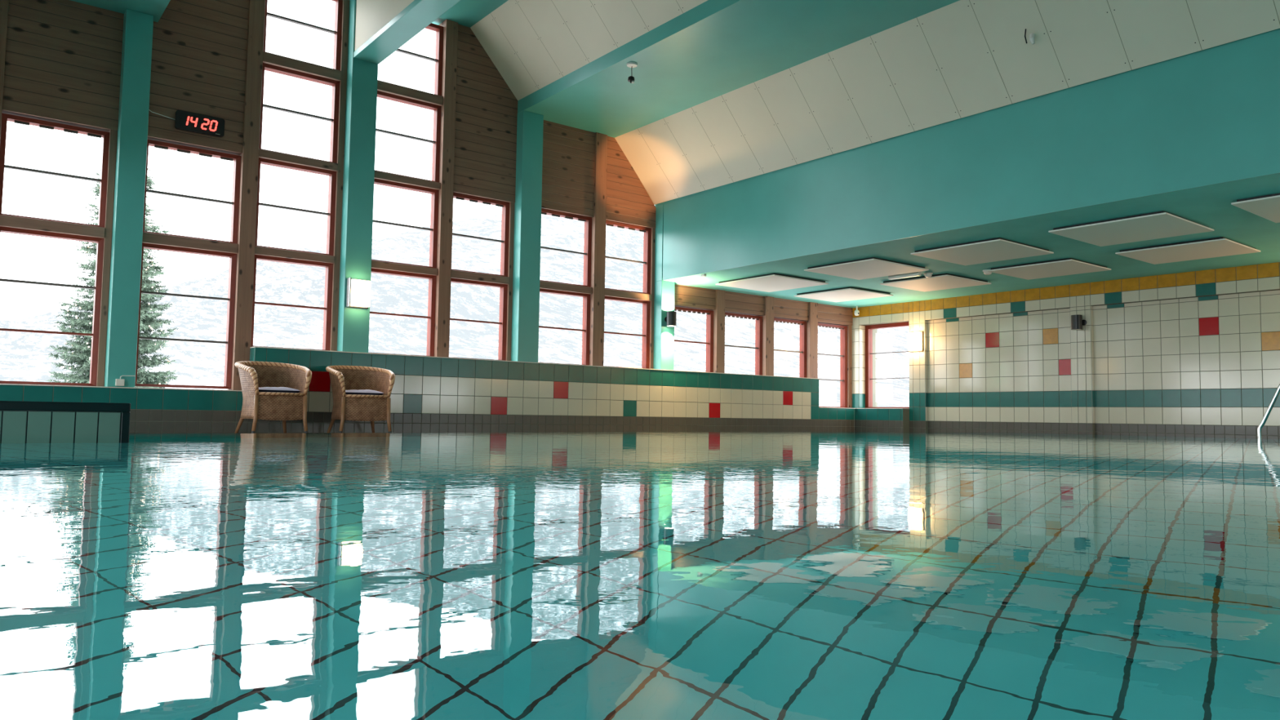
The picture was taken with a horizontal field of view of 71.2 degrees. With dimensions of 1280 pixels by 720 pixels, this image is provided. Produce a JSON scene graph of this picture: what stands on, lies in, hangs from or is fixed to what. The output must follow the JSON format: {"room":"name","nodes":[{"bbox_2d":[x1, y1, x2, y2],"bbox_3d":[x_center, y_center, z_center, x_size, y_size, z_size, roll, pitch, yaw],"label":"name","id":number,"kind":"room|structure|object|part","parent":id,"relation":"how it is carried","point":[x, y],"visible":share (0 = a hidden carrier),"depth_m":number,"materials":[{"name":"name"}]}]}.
{"room":"indoor swimming pool","nodes":[
{"label":"indoor swimming pool","id":0,"kind":"room"},
{"bbox_2d":[128,432,338,434],"bbox_3d":[0.934,0.426,3.342,16.620,0.001,13.140,4,-5,-38],"label":"floor","id":1,"kind":"structure","parent":0,"point":[130,433],"depth_m":8.02,"materials":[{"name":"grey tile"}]},
{"bbox_2d":[234,360,311,433],"bbox_3d":[-3.274,0.332,7.934,0.592,0.659,0.596,4,-5,-40],"label":"armchair","id":2,"kind":"object","parent":1,"relation":"on","point":[269,406],"visible":0.98,"depth_m":7.80,"materials":[{"name":"wicker"}]},
{"bbox_3d":[-3.549,0.485,7.954,0.118,0.347,0.034,0,-4,14],"label":"leg","id":3,"kind":"part","parent":2,"relation":"part of","materials":[{"name":"wicker"}]},
{"bbox_3d":[-3.262,0.449,7.579,0.034,0.313,0.051,0,-4,20],"label":"leg","id":4,"kind":"part","parent":2,"relation":"part of","materials":[{"name":"wicker"}]},
{"bbox_2d":[258,386,299,392],"bbox_3d":[-3.242,0.269,7.904,0.370,0.063,0.360,4,-5,-40],"label":"seat cushion","id":5,"kind":"object","parent":2,"relation":"on","point":[273,389],"visible":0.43,"depth_m":7.77,"materials":[{"name":"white fabric"}]},
{"bbox_3d":[-3.094,0.293,7.723,0.412,0.024,0.038,4,-5,-40],"label":"seat rail","id":6,"kind":"part","parent":2,"relation":"part of","materials":[{"name":"wicker"}]},
{"bbox_3d":[-3.258,0.504,8.198,0.034,0.347,0.118,1,-4,-4],"label":"leg","id":7,"kind":"part","parent":2,"relation":"part of","materials":[{"name":"wicker"}]},
{"bbox_3d":[-2.937,0.471,7.852,0.051,0.313,0.034,1,-4,-10],"label":"leg","id":8,"kind":"part","parent":2,"relation":"part of","materials":[{"name":"wicker"}]},
{"bbox_2d":[325,365,395,433],"bbox_3d":[-2.649,0.372,8.422,0.592,0.659,0.596,3,-4,-32],"label":"armchair","id":9,"kind":"object","parent":1,"relation":"on","point":[357,407],"visible":0.94,"depth_m":8.27,"materials":[{"name":"brown wicker"}]},
{"bbox_3d":[-2.918,0.527,8.479,0.118,0.347,0.034,-1,-4,22],"label":"leg","id":10,"kind":"part","parent":9,"relation":"part of","materials":[{"name":"wicker"}]},
{"bbox_3d":[-2.686,0.489,8.068,0.034,0.313,0.051,-1,-4,28],"label":"leg","id":11,"kind":"part","parent":9,"relation":"part of","materials":[{"name":"wicker"}]},
{"bbox_2d":[345,389,383,395],"bbox_3d":[-2.622,0.308,8.388,0.370,0.063,0.360,3,-4,-28],"label":"seat cushion","id":12,"kind":"object","parent":9,"relation":"on","point":[362,392],"visible":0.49,"depth_m":8.25,"materials":[{"name":"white fabric"}]},
{"bbox_3d":[-2.500,0.331,8.187,0.412,0.024,0.038,3,-4,-32],"label":"seat rail","id":13,"kind":"part","parent":9,"relation":"part of","materials":[{"name":"wicker"}]},
{"bbox_3d":[-2.595,0.545,8.680,0.034,0.347,0.118,1,-4,4],"label":"leg","id":14,"kind":"part","parent":9,"relation":"part of","materials":[{"name":"wood"}]},
{"bbox_3d":[-2.325,0.508,8.293,0.051,0.313,0.034,1,-4,-2],"label":"leg","id":15,"kind":"part","parent":9,"relation":"part of","materials":[{"name":"wicker"}]},
{"bbox_3d":[1.145,0.590,1.820,14.100,0.697,8.900,4,-5,-38],"label":"basin","id":16,"kind":"object","parent":1,"relation":"in","visible":0},
{"bbox_2d":[0,400,130,436],"bbox_3d":[-3.454,0.495,2.426,3.592,0.829,0.123,4,-5,-38],"label":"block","id":17,"kind":"object","parent":16,"relation":"on","point":[17,418],"visible":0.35,"depth_m":3.37,"materials":[{"name":"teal tile"}]},
{"bbox_2d":[0,431,1279,719],"bbox_3d":[1.150,0.239,1.843,13.900,0.001,8.700,4,-5,-38],"label":"pool water","id":18,"kind":"object","parent":16,"relation":"in","point":[551,575],"visible":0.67,"depth_m":0.59,"materials":[{"name":"teal liquid"}]},
{"bbox_2d":[1257,384,1279,438],"bbox_3d":[5.451,0.624,6.960,0.031,1.406,1.111,4,-5,-38],"label":"pool handrail","id":19,"kind":"object","parent":16,"relation":"on","point":[1273,402],"visible":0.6,"depth_m":7.34,"materials":[{"name":"silver metal"}]},
{"bbox_2d":[1,0,852,325],"bbox_3d":[-3.264,-2.372,8.895,16.550,2.855,0.180,4,-5,-38],"label":"wall","id":20,"kind":"structure","parent":0,"point":[63,60],"depth_m":8.30,"materials":[{"name":"brown wood"}]},
{"bbox_2d":[0,0,8,138],"bbox_3d":[-5.302,-1.453,7.231,0.170,3.288,0.210,4,-5,-38],"label":"trim","id":21,"kind":"structure","parent":20,"relation":"attached to","point":[4,4],"depth_m":7.26,"materials":[{"name":"brown wood"}]},
{"bbox_2d":[0,112,109,386],"bbox_3d":[-4.937,-0.894,7.478,0.761,2.202,0.145,4,-5,-38],"label":"window","id":22,"kind":"structure","parent":20,"relation":"in","point":[11,224],"depth_m":7.54,"materials":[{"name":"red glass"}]},
{"bbox_3d":[-4.956,-0.429,7.465,0.761,1.272,0.105,4,-5,-38],"label":"frame","id":23,"kind":"part","parent":22,"relation":"part of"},
{"bbox_3d":[-4.939,-1.572,7.537,0.761,0.842,0.105,4,-5,-38],"label":"frame","id":24,"kind":"part","parent":22,"relation":"part of","materials":[{"name":"red wood"}]},
{"bbox_2d":[96,129,117,386],"bbox_3d":[-4.631,-0.882,7.753,0.055,2.233,0.170,4,-5,-38],"label":"trim","id":25,"kind":"structure","parent":20,"relation":"attached to","point":[113,133],"depth_m":7.68,"materials":[{"name":"brown wood"}]},
{"bbox_2d":[134,139,240,388],"bbox_3d":[-4.108,-0.846,8.125,0.806,2.192,0.145,4,-5,-38],"label":"window","id":26,"kind":"structure","parent":20,"relation":"in","point":[151,240],"depth_m":8.21,"materials":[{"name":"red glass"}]},
{"bbox_3d":[-4.127,-0.381,8.112,0.806,1.262,0.105,4,-5,-38],"label":"frame","id":27,"kind":"part","parent":26,"relation":"part of","materials":[{"name":"brown wood"}]},
{"bbox_3d":[-4.111,-1.519,8.184,0.806,0.842,0.105,4,-5,-38],"label":"frame","id":28,"kind":"part","parent":26,"relation":"part of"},
{"bbox_2d":[174,110,224,137],"bbox_3d":[-4.010,-2.153,8.152,0.405,0.168,0.049,4,-5,-38],"label":"digital clock","id":29,"kind":"object","parent":20,"relation":"attached to","point":[184,121],"visible":1,"depth_m":8.13,"materials":[{"name":"black plastic"}]},
{"bbox_2d":[226,0,265,390],"bbox_3d":[-3.725,-1.764,8.483,0.140,4.113,0.210,4,-5,-38],"label":"wooden post","id":30,"kind":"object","parent":20,"relation":"attached to","point":[251,125],"depth_m":8.39,"materials":[{"name":"brown wood"}]},
{"bbox_2d":[250,0,342,350],"bbox_3d":[-3.364,-1.904,8.764,0.756,3.627,0.145,4,-5,-38],"label":"window","id":31,"kind":"structure","parent":20,"relation":"in","point":[274,63],"depth_m":8.82,"materials":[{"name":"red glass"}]},
{"bbox_3d":[-3.396,-0.535,8.693,0.756,0.885,0.105,4,-5,-38],"label":"frame","id":32,"kind":"part","parent":31,"relation":"part of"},
{"bbox_3d":[-3.382,-1.478,8.753,0.756,0.860,0.105,4,-5,-38],"label":"frame","id":33,"kind":"part","parent":31,"relation":"part of","materials":[{"name":"red wood"}]},
{"bbox_3d":[-3.369,-2.405,8.812,0.756,0.852,0.105,4,-5,-38],"label":"frame","id":34,"kind":"part","parent":31,"relation":"part of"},
{"bbox_3d":[-3.355,-3.321,8.870,0.756,0.787,0.105,4,-5,-38],"label":"frame","id":35,"kind":"part","parent":31,"relation":"part of","materials":[{"name":"red wood"}]},
{"bbox_2d":[329,0,349,351],"bbox_3d":[-3.053,-1.923,9.043,0.070,3.706,0.170,4,-5,-38],"label":"trim","id":36,"kind":"structure","parent":20,"relation":"attached to","point":[345,7],"depth_m":8.97,"materials":[{"name":"brown wood"}]},
{"bbox_2d":[369,22,443,356],"bbox_3d":[-2.502,-1.849,9.437,0.786,3.627,0.145,4,-5,-38],"label":"window","id":37,"kind":"structure","parent":20,"relation":"in","point":[387,91],"depth_m":9.55,"materials":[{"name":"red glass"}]},
{"bbox_3d":[-2.534,-0.480,9.366,0.786,0.885,0.105,4,-5,-38],"label":"frame","id":38,"kind":"part","parent":37,"relation":"part of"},
{"bbox_3d":[-2.520,-1.423,9.425,0.786,0.860,0.105,4,-5,-38],"label":"frame","id":39,"kind":"part","parent":37,"relation":"part of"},
{"bbox_3d":[-2.507,-2.350,9.484,0.786,0.852,0.105,4,-5,-38],"label":"frame","id":40,"kind":"part","parent":37,"relation":"part of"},
{"bbox_3d":[-2.493,-3.265,9.542,0.786,0.787,0.105,4,-5,-38],"label":"frame","id":41,"kind":"part","parent":37,"relation":"part of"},
{"bbox_2d":[434,18,457,357],"bbox_3d":[-2.139,-1.866,9.731,0.140,3.706,0.210,4,-5,-38],"label":"wooden post","id":42,"kind":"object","parent":20,"relation":"attached to","point":[442,303],"depth_m":9.64,"materials":[{"name":"brown wood"}]},
{"bbox_2d":[448,192,509,360],"bbox_3d":[-1.806,-0.900,9.932,0.726,1.817,0.145,4,-5,-38],"label":"window","id":43,"kind":"structure","parent":20,"relation":"in","point":[457,276],"depth_m":10.08,"materials":[{"name":"red wood"}]},
{"bbox_3d":[-1.825,-0.432,9.918,0.726,0.879,0.105,4,-5,-38],"label":"frame","id":44,"kind":"part","parent":43,"relation":"part of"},
{"bbox_3d":[-1.812,-1.379,9.979,0.726,0.857,0.105,4,-5,-38],"label":"frame","id":45,"kind":"part","parent":43,"relation":"part of","materials":[{"name":"red wood"}]},
{"bbox_2d":[505,202,515,360],"bbox_3d":[-1.512,-0.885,10.197,0.060,1.826,0.170,4,-5,-38],"label":"trim","id":46,"kind":"structure","parent":20,"relation":"attached to","point":[511,224],"depth_m":10.13,"materials":[{"name":"brown wood"}]},
{"bbox_2d":[538,208,592,365],"bbox_3d":[-0.942,-0.845,10.607,0.821,1.817,0.145,4,-5,-38],"label":"window","id":47,"kind":"structure","parent":20,"relation":"in","point":[584,291],"depth_m":10.79,"materials":[{"name":"red wood"}]},
{"bbox_3d":[-0.961,-0.376,10.593,0.821,0.879,0.105,4,-5,-38],"label":"frame","id":48,"kind":"part","parent":47,"relation":"part of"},
{"bbox_3d":[-0.947,-1.323,10.653,0.821,0.857,0.105,4,-5,-38],"label":"frame","id":49,"kind":"part","parent":47,"relation":"part of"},
{"bbox_2d":[589,132,607,366],"bbox_3d":[-0.549,-1.351,10.950,0.165,2.881,0.210,4,-5,-38],"label":"wooden post","id":50,"kind":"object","parent":20,"relation":"attached to","point":[596,335],"depth_m":10.86,"materials":[{"name":"brown wood"}]},
{"bbox_2d":[603,220,652,368],"bbox_3d":[-0.188,-0.797,11.195,0.756,1.817,0.145,4,-5,-38],"label":"window","id":51,"kind":"structure","parent":20,"relation":"in","point":[644,297],"depth_m":11.36,"materials":[{"name":"red wood"}]},
{"bbox_3d":[-0.207,-0.328,11.181,0.756,0.879,0.105,4,-5,-38],"label":"frame","id":52,"kind":"part","parent":51,"relation":"part of","materials":[{"name":"brown wood"}]},
{"bbox_3d":[-0.194,-1.275,11.241,0.756,0.857,0.105,4,-5,-38],"label":"frame","id":53,"kind":"part","parent":51,"relation":"part of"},
{"bbox_2d":[648,227,655,368],"bbox_3d":[0.118,-0.780,11.469,0.060,1.826,0.170,4,-5,-38],"label":"trim","id":54,"kind":"structure","parent":20,"relation":"attached to","point":[653,229],"depth_m":11.40,"materials":[{"name":"brown wood"}]},
{"bbox_2d":[674,306,713,372],"bbox_3d":[0.627,-0.253,11.831,0.836,0.857,0.105,4,-5,-38],"label":"window","id":55,"kind":"structure","parent":20,"relation":"in","point":[709,314],"depth_m":12.04,"materials":[{"name":"red wood"}]},
{"bbox_2d":[710,289,724,373],"bbox_3d":[1.027,-0.386,12.135,0.150,1.151,0.210,4,-5,-38],"label":"trim","id":56,"kind":"structure","parent":20,"relation":"attached to","point":[719,313],"depth_m":12.04,"materials":[{"name":"brown wood"}]},
{"bbox_2d":[724,312,762,375],"bbox_3d":[1.387,-0.204,12.424,0.786,0.857,0.105,4,-5,-38],"label":"window","id":57,"kind":"structure","parent":20,"relation":"in","point":[758,320],"depth_m":12.62,"materials":[{"name":"red wood"}]},
{"bbox_2d":[760,296,773,375],"bbox_3d":[1.773,-0.338,12.717,0.165,1.151,0.210,4,-5,-38],"label":"trim","id":58,"kind":"structure","parent":20,"relation":"attached to","point":[768,318],"depth_m":12.62,"materials":[{"name":"brown wood"}]},
{"bbox_2d":[773,317,806,377],"bbox_3d":[2.129,-0.157,13.003,0.761,0.857,0.105,4,-5,-38],"label":"window","id":59,"kind":"structure","parent":20,"relation":"in","point":[802,362],"depth_m":13.19,"materials":[{"name":"red wood"}]},
{"bbox_2d":[799,302,817,378],"bbox_3d":[2.507,-0.291,13.290,0.170,1.151,0.210,4,-5,-38],"label":"trim","id":60,"kind":"structure","parent":20,"relation":"attached to","point":[812,324],"depth_m":13.20,"materials":[{"name":"brown wood"}]},
{"bbox_2d":[817,323,847,408],"bbox_3d":[2.860,0.095,13.563,0.756,1.267,0.105,4,-5,-38],"label":"window","id":61,"kind":"structure","parent":20,"relation":"in","point":[843,329],"depth_m":13.75,"materials":[{"name":"red wood"}]},
{"bbox_2d":[0,347,909,432],"bbox_3d":[-2.911,0.297,8.385,16.750,0.785,1.200,4,-5,-38],"label":"wall","id":62,"kind":"structure","parent":0,"point":[428,394],"depth_m":9.90,"materials":[{"name":"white tile"}]},
{"bbox_2d":[0,346,909,408],"bbox_3d":[-2.896,0.105,8.357,16.720,0.424,1.117,4,-5,-38],"label":"trim","id":63,"kind":"structure","parent":62,"relation":"attached to","point":[254,346],"depth_m":9.11,"materials":[{"name":"teal"}]},
{"bbox_2d":[115,375,135,386],"bbox_3d":[-4.365,0.175,7.585,0.145,0.093,0.034,4,-5,-38],"label":"junction box","id":64,"kind":"object","parent":63,"relation":"on","point":[118,382],"visible":1,"depth_m":7.55,"materials":[{"name":"beige plastic"}]},
{"bbox_2d":[104,8,153,387],"bbox_3d":[-4.467,-1.395,7.800,0.210,3.267,0.300,4,-5,-38],"label":"column","id":65,"kind":"structure","parent":63,"relation":"on","point":[137,36],"depth_m":7.68,"materials":[{"name":"teal paint"}]},
{"bbox_2d":[148,109,175,119],"bbox_3d":[-4.266,-2.192,7.970,0.236,0.056,0.010,4,-5,-41],"label":"power cable","id":66,"kind":"object","parent":65,"relation":"attached to","point":[148,109],"visible":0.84,"depth_m":7.97,"materials":[{"name":"white plastic"}]},
{"bbox_2d":[337,0,377,352],"bbox_3d":[-2.877,-1.910,9.072,0.265,3.688,0.300,4,-5,-38],"label":"column","id":67,"kind":"structure","parent":63,"relation":"on","point":[357,199],"depth_m":8.93,"materials":[{"name":"teal paint"}]},
{"bbox_2d":[346,277,371,308],"bbox_3d":[-2.775,-0.658,8.826,0.220,0.280,0.109,4,-5,-38],"label":"lamp","id":68,"kind":"object","parent":67,"relation":"attached to","point":[357,291],"visible":1,"depth_m":8.78,"materials":[{"name":"white glass"}]},
{"bbox_3d":[-2.800,-0.656,8.861,0.217,0.280,0.024,4,-5,-38],"label":"plate","id":69,"kind":"part","parent":68,"relation":"part of","materials":[{"name":"white paint"}]},
{"bbox_2d":[511,110,543,362],"bbox_3d":[-1.329,-1.397,10.259,0.268,2.859,0.300,4,-5,-38],"label":"column","id":70,"kind":"structure","parent":63,"relation":"on","point":[529,156],"depth_m":10.13,"materials":[{"name":"teal paint"}]},
{"bbox_2d":[653,204,675,369],"bbox_3d":[0.269,-0.918,11.486,0.215,2.105,0.300,4,-5,-38],"label":"column","id":71,"kind":"structure","parent":63,"relation":"on","point":[664,291],"depth_m":11.35,"materials":[{"name":"teal paint"}]},
{"bbox_2d":[664,311,676,326],"bbox_3d":[0.386,-0.516,11.266,0.124,0.182,0.155,4,-5,-38],"label":"lamp","id":72,"kind":"object","parent":71,"relation":"attached to","point":[671,318],"visible":1,"depth_m":11.20,"materials":[{"name":"silver metal"}]},
{"bbox_2d":[71,0,1279,307],"bbox_3d":[0.942,-2.843,3.747,17.200,2.724,13.500,4,-5,-38],"label":"ceiling","id":73,"kind":"structure","parent":0,"point":[785,137],"depth_m":8.22,"materials":[{"name":"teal paint"}]},
{"bbox_2d":[353,0,460,64],"bbox_3d":[1.302,-3.655,3.865,0.260,0.743,13.175,4,-5,-38],"label":"roof beam","id":74,"kind":"structure","parent":73,"relation":"attached to","point":[383,27],"depth_m":8.41,"materials":[{"name":"teal paint"}]},
{"bbox_2d":[626,62,637,83],"bbox_3d":[-0.080,-2.801,8.774,0.110,0.208,0.110,4,-5,-38],"label":"security camera","id":75,"kind":"object","parent":73,"relation":"hanging from","point":[631,64],"visible":1,"depth_m":8.75,"materials":[{"name":"white plastic"}]},
{"bbox_2d":[715,273,828,292],"bbox_3d":[1.660,-0.971,11.282,0.980,0.036,1.020,4,-5,-38],"label":"acoustic panel","id":76,"kind":"object","parent":73,"relation":"attached to","point":[771,282],"visible":1,"depth_m":11.18,"materials":[{"name":"white"}]},
{"bbox_3d":[1.660,-0.978,11.283,0.920,0.022,0.960,4,-5,-38],"label":"mounting frame","id":77,"kind":"part","parent":76,"relation":"part of","materials":[{"name":"black paint"}]},
{"bbox_2d":[794,286,893,302],"bbox_3d":[2.782,-0.893,12.247,0.900,0.036,0.980,4,-5,-38],"label":"acoustic panel","id":78,"kind":"object","parent":73,"relation":"attached to","point":[845,294],"visible":1,"depth_m":12.14,"materials":[{"name":"white"}]},
{"bbox_3d":[2.782,-0.900,12.247,0.840,0.022,0.920,4,-5,-38],"label":"mounting frame","id":79,"kind":"part","parent":78,"relation":"part of","materials":[{"name":"black paint"}]},
{"bbox_2d":[854,306,859,315],"bbox_3d":[3.295,-0.744,13.580,0.076,0.147,0.079,4,-5,-38],"label":"security camera","id":80,"kind":"object","parent":73,"relation":"attached to","point":[856,312],"visible":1,"depth_m":13.55,"materials":[{"name":"white plastic"}]},
{"bbox_2d":[804,257,928,279],"bbox_3d":[2.559,-1.031,10.127,0.990,0.036,0.970,4,-5,-38],"label":"acoustic panel","id":81,"kind":"object","parent":73,"relation":"attached to","point":[872,267],"visible":1,"depth_m":10.03,"materials":[{"name":"white"}]},
{"bbox_3d":[2.559,-1.038,10.128,0.930,0.022,0.910,4,-5,-38],"label":"mounting frame","id":82,"kind":"part","parent":81,"relation":"part of","materials":[{"name":"black paint"}]},
{"bbox_2d":[888,271,921,279],"bbox_3d":[3.100,-0.991,10.480,0.060,0.053,0.420,4,-5,-38],"label":"box fixture","id":83,"kind":"object","parent":73,"relation":"attached to","point":[915,273],"visible":0.74,"depth_m":10.44,"materials":[{"name":"white plastic"}]},
{"bbox_2d":[924,272,933,277],"bbox_3d":[3.367,-0.989,10.447,0.100,0.053,0.100,4,-5,-38],"label":"smoke detector","id":84,"kind":"object","parent":73,"relation":"attached to","point":[926,274],"visible":1,"depth_m":10.41,"materials":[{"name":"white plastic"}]},
{"bbox_2d":[880,273,991,291],"bbox_3d":[3.654,-0.955,11.070,0.940,0.036,0.950,4,-5,-38],"label":"acoustic panel","id":85,"kind":"object","parent":73,"relation":"attached to","point":[944,281],"visible":1,"depth_m":10.97,"materials":[{"name":"white"}]},
{"bbox_3d":[3.654,-0.962,11.070,0.880,0.022,0.890,4,-5,-38],"label":"mounting frame","id":86,"kind":"part","parent":85,"relation":"part of","materials":[{"name":"black paint"}]},
{"bbox_2d":[910,237,1053,265],"bbox_3d":[3.447,-1.088,9.027,0.990,0.036,0.980,4,-5,-38],"label":"acoustic panel","id":87,"kind":"object","parent":73,"relation":"attached to","point":[997,249],"visible":1,"depth_m":8.94,"materials":[{"name":"white"}]},
{"bbox_3d":[3.447,-1.095,9.027,0.930,0.022,0.920,4,-5,-38],"label":"mounting frame","id":88,"kind":"part","parent":87,"relation":"part of","materials":[{"name":"black paint"}]},
{"bbox_2d":[982,269,991,275],"bbox_3d":[3.963,-0.997,10.189,0.110,0.053,0.110,4,-5,-38],"label":"smoke detector","id":89,"kind":"object","parent":73,"relation":"attached to","point":[984,271],"visible":0.78,"depth_m":10.16,"materials":[{"name":"white plastic"}]},
{"bbox_2d":[1024,28,1035,44],"bbox_3d":[3.125,-2.588,7.155,0.080,0.129,0.052,1,-4,-9],"label":"smoke detector","id":90,"kind":"object","parent":73,"relation":"attached to","point":[1032,36],"visible":1,"depth_m":7.14,"materials":[{"name":"white plastic"}]},
{"bbox_2d":[1029,33,1035,44],"bbox_3d":[3.138,-2.568,7.156,0.054,0.088,0.046,4,-5,-38],"label":"ceiling spotlight","id":91,"kind":"object","parent":90,"relation":"on","point":[1032,36],"depth_m":7.14,"materials":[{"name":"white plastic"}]},
{"bbox_2d":[986,257,1111,279],"bbox_3d":[4.551,-1.012,9.965,0.890,0.036,0.960,4,-5,-38],"label":"acoustic panel","id":92,"kind":"object","parent":73,"relation":"attached to","point":[1068,266],"visible":1,"depth_m":9.87,"materials":[{"name":"white"}]},
{"bbox_3d":[4.551,-1.019,9.965,0.830,0.022,0.900,4,-5,-38],"label":"mounting frame","id":93,"kind":"part","parent":92,"relation":"part of","materials":[{"name":"black paint"}]},
{"bbox_2d":[1048,210,1214,246],"bbox_3d":[4.322,-1.148,7.878,0.990,0.036,0.970,4,-5,-38],"label":"acoustic panel","id":94,"kind":"object","parent":73,"relation":"attached to","point":[1158,224],"visible":1,"depth_m":7.79,"materials":[{"name":"white"}]},
{"bbox_3d":[4.322,-1.155,7.878,0.930,0.022,0.910,4,-5,-38],"label":"mounting frame","id":95,"kind":"part","parent":94,"relation":"part of","materials":[{"name":"black paint"}]},
{"bbox_2d":[1115,236,1260,264],"bbox_3d":[5.394,-1.073,8.816,0.900,0.036,0.970,4,-5,-38],"label":"acoustic panel","id":96,"kind":"object","parent":73,"relation":"attached to","point":[1220,246],"visible":1,"depth_m":8.73,"materials":[{"name":"white"}]},
{"bbox_3d":[5.394,-1.080,8.817,0.840,0.022,0.910,4,-5,-38],"label":"mounting frame","id":97,"kind":"part","parent":96,"relation":"part of","materials":[{"name":"black paint"}]},
{"bbox_2d":[1231,192,1279,222],"bbox_3d":[5.216,-1.205,6.777,0.980,0.036,0.970,4,-5,-38],"label":"acoustic panel","id":98,"kind":"object","parent":73,"relation":"attached to","point":[1266,206],"visible":1,"depth_m":6.88,"materials":[{"name":"white"}]},
{"bbox_3d":[5.217,-1.212,6.777,0.920,0.022,0.910,4,-5,-38],"label":"mounting frame","id":99,"kind":"part","parent":98,"relation":"part of","materials":[{"name":"black paint"}]},
{"bbox_2d":[847,262,1279,438],"bbox_3d":[7.501,-0.136,8.747,0.453,2.000,13.500,4,-5,-38],"label":"wall","id":100,"kind":"structure","parent":0,"point":[1194,353],"depth_m":10.87,"materials":[{"name":"white tile"}]},
{"bbox_2d":[845,324,852,407],"bbox_3d":[3.188,-0.043,13.837,0.080,1.558,0.170,4,-5,-38],"label":"trim","id":101,"kind":"structure","parent":100,"relation":"attached to","point":[849,327],"depth_m":13.76,"materials":[{"name":"brown wood"}]},
{"bbox_2d":[865,321,909,408],"bbox_3d":[3.785,0.093,13.452,0.100,1.280,0.900,4,-5,-38],"label":"window","id":102,"kind":"structure","parent":100,"relation":"in","point":[868,329],"depth_m":13.74,"materials":[{"name":"red wood"}]},
{"bbox_2d":[907,331,923,351],"bbox_3d":[3.953,-0.266,12.855,0.095,0.285,0.215,4,-5,-38],"label":"lamp","id":103,"kind":"object","parent":100,"relation":"attached to","point":[915,340],"visible":1,"depth_m":12.80,"materials":[{"name":"glass"}]},
{"bbox_2d":[1071,314,1086,329],"bbox_3d":[5.385,-0.462,10.994,0.147,0.176,0.147,4,-5,-38],"label":"lamp","id":104,"kind":"object","parent":100,"relation":"attached to","point":[1077,322],"visible":1,"depth_m":10.95,"materials":[{"name":"black metal"}]},
{"label":"outside","id":105,"kind":"structure","parent":0,"visible":0},
{"bbox_2d":[0,213,909,407],"bbox_3d":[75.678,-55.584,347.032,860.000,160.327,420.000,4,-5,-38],"label":"mountain","id":106,"kind":"structure","parent":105,"point":[23,355],"depth_m":184.04},
{"bbox_2d":[46,152,179,388],"bbox_3d":[-10.430,-1.393,17.560,3.359,8.201,2.846,-2,-4,33],"label":"spruce tree","id":107,"kind":"object","parent":106,"relation":"on","point":[146,346],"visible":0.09,"depth_m":17.31,"materials":[{"name":"green plant"}]},
{"bbox_2d":[62,187,172,384],"bbox_3d":[-9.812,-1.518,17.116,2.367,7.402,1.231,4,-5,-38],"label":"string lights","id":108,"kind":"object","parent":107,"relation":"attached to","point":[98,188],"visible":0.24,"depth_m":17.26,"materials":[{"name":"white"}]}
]}

